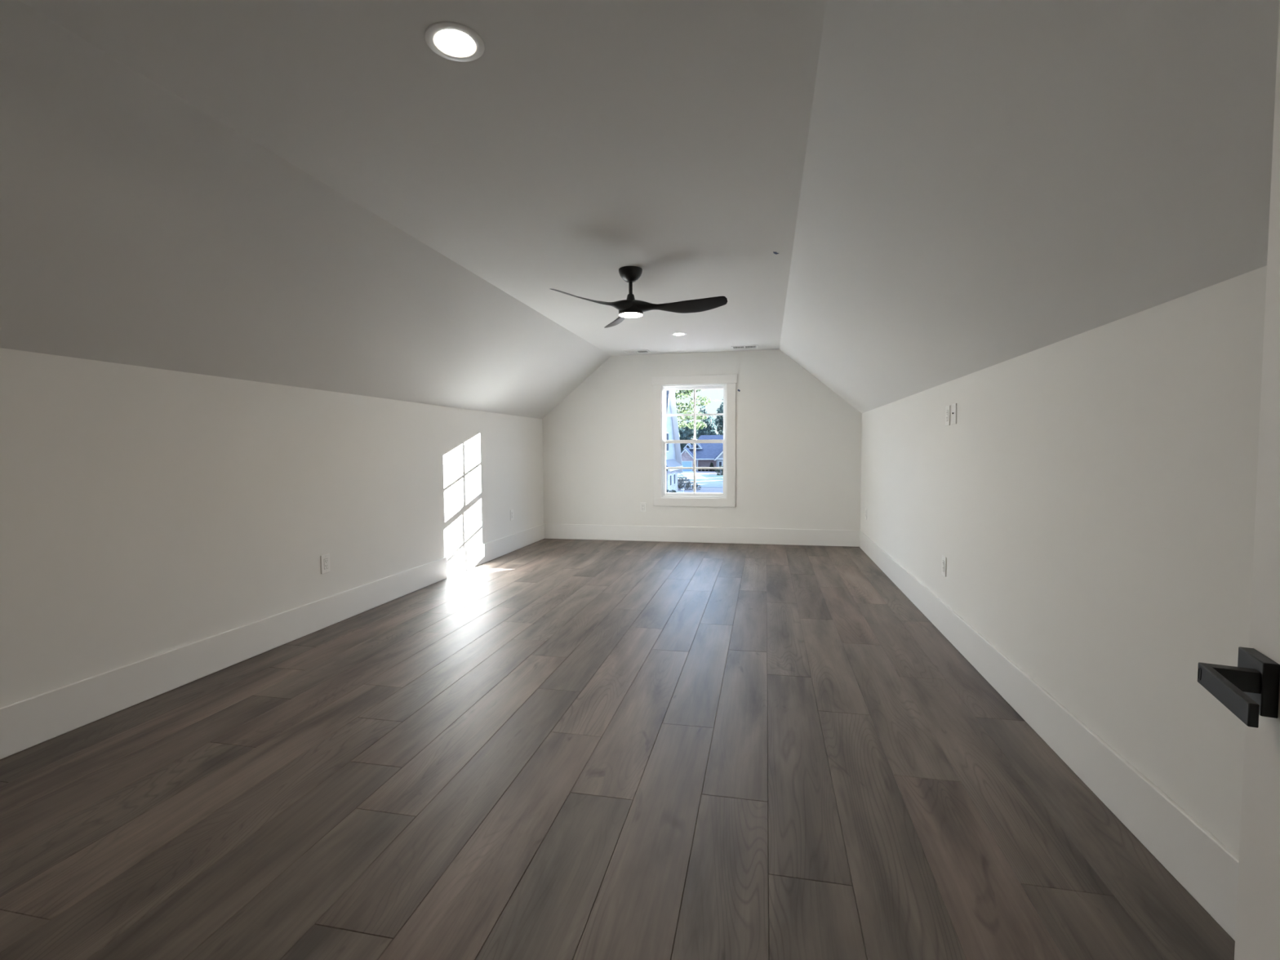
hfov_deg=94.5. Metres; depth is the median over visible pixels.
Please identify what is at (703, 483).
road
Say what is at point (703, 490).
lawn
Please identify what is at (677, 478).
sidewalk
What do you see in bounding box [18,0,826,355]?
ceiling
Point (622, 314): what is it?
diffuser
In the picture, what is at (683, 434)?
shade tree
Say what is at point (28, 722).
baseboard
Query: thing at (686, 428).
shade tree
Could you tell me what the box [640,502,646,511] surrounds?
wall outlet
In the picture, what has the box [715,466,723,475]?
shrub
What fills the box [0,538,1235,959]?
floor
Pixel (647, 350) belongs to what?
ceiling vent
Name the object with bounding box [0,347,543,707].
wall
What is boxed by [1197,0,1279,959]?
door
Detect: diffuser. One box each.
[437,29,471,49]
[619,312,642,317]
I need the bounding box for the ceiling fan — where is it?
[550,266,727,328]
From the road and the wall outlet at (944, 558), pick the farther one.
the road
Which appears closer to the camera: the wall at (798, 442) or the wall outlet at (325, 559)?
the wall outlet at (325, 559)
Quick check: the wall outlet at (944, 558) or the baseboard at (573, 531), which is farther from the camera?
the baseboard at (573, 531)
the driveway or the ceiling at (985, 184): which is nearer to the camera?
the ceiling at (985, 184)
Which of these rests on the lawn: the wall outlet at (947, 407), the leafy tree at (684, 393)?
the leafy tree at (684, 393)
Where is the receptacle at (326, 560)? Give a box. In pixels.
[324,558,328,568]
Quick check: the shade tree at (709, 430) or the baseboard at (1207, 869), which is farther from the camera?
the shade tree at (709, 430)
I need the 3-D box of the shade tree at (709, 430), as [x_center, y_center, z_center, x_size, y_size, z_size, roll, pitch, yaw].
[24.501,-12.901,201.452,9.760,19.095,8.445,0,3,12]
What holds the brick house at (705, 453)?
on the lawn
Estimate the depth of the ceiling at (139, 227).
2.61 m
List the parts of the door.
handle, panel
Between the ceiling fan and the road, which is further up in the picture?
the ceiling fan
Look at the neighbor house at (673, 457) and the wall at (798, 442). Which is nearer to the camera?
the wall at (798, 442)
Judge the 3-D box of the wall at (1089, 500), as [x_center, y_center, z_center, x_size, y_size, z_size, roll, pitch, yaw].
[1.963,0.197,3.544,0.110,1.615,7.388,0,3,12]
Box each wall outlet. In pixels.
[320,553,330,573]
[510,509,513,520]
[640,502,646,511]
[941,555,946,577]
[945,404,950,426]
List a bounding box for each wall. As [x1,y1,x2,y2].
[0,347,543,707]
[542,349,862,530]
[860,265,1266,857]
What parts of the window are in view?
casing, frame, sash, sash, casing, casing, casing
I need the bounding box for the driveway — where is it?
[680,471,709,479]
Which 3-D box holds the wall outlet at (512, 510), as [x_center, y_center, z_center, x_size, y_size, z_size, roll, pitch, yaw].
[-1.519,0.416,7.022,0.010,0.126,0.082,0,3,12]
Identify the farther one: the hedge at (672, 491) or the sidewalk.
the sidewalk
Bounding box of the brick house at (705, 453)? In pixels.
[680,435,723,471]
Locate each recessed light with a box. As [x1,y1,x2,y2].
[424,21,484,62]
[671,332,687,336]
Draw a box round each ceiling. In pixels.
[0,0,611,418]
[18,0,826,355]
[779,0,1279,413]
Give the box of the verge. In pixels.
[677,475,723,479]
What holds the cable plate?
attached to the wall at (1089, 500)
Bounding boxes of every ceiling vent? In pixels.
[623,349,650,353]
[730,344,758,349]
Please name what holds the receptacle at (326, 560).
attached to the wall outlet at (325, 559)
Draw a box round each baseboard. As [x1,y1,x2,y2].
[0,524,544,759]
[544,524,859,546]
[858,530,1239,940]
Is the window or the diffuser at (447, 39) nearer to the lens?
the diffuser at (447, 39)
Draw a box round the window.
[651,373,737,506]
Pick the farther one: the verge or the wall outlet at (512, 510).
the verge
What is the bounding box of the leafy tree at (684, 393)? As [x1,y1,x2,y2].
[674,389,711,436]
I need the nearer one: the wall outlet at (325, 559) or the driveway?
the wall outlet at (325, 559)
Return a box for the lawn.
[677,471,723,493]
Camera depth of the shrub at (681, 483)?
75.25 m
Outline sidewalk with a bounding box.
[677,478,723,480]
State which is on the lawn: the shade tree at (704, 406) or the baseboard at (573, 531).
the shade tree at (704, 406)
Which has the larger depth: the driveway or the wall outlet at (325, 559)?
the driveway
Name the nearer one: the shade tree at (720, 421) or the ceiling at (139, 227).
the ceiling at (139, 227)
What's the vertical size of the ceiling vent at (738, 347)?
0.008 m
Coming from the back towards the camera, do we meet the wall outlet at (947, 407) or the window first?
the window
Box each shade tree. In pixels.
[677,421,692,450]
[680,416,697,445]
[690,400,718,439]
[697,415,719,436]
[711,399,723,435]
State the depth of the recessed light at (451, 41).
1.77 m
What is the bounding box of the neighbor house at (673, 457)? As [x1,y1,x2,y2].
[666,390,682,493]
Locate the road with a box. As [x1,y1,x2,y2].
[678,479,723,487]
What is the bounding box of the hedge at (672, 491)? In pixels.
[666,488,676,493]
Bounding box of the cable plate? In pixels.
[951,403,956,424]
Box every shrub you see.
[677,475,701,489]
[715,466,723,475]
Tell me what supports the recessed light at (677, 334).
in the ceiling at (586, 140)
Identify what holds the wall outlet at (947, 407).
attached to the wall at (1089, 500)

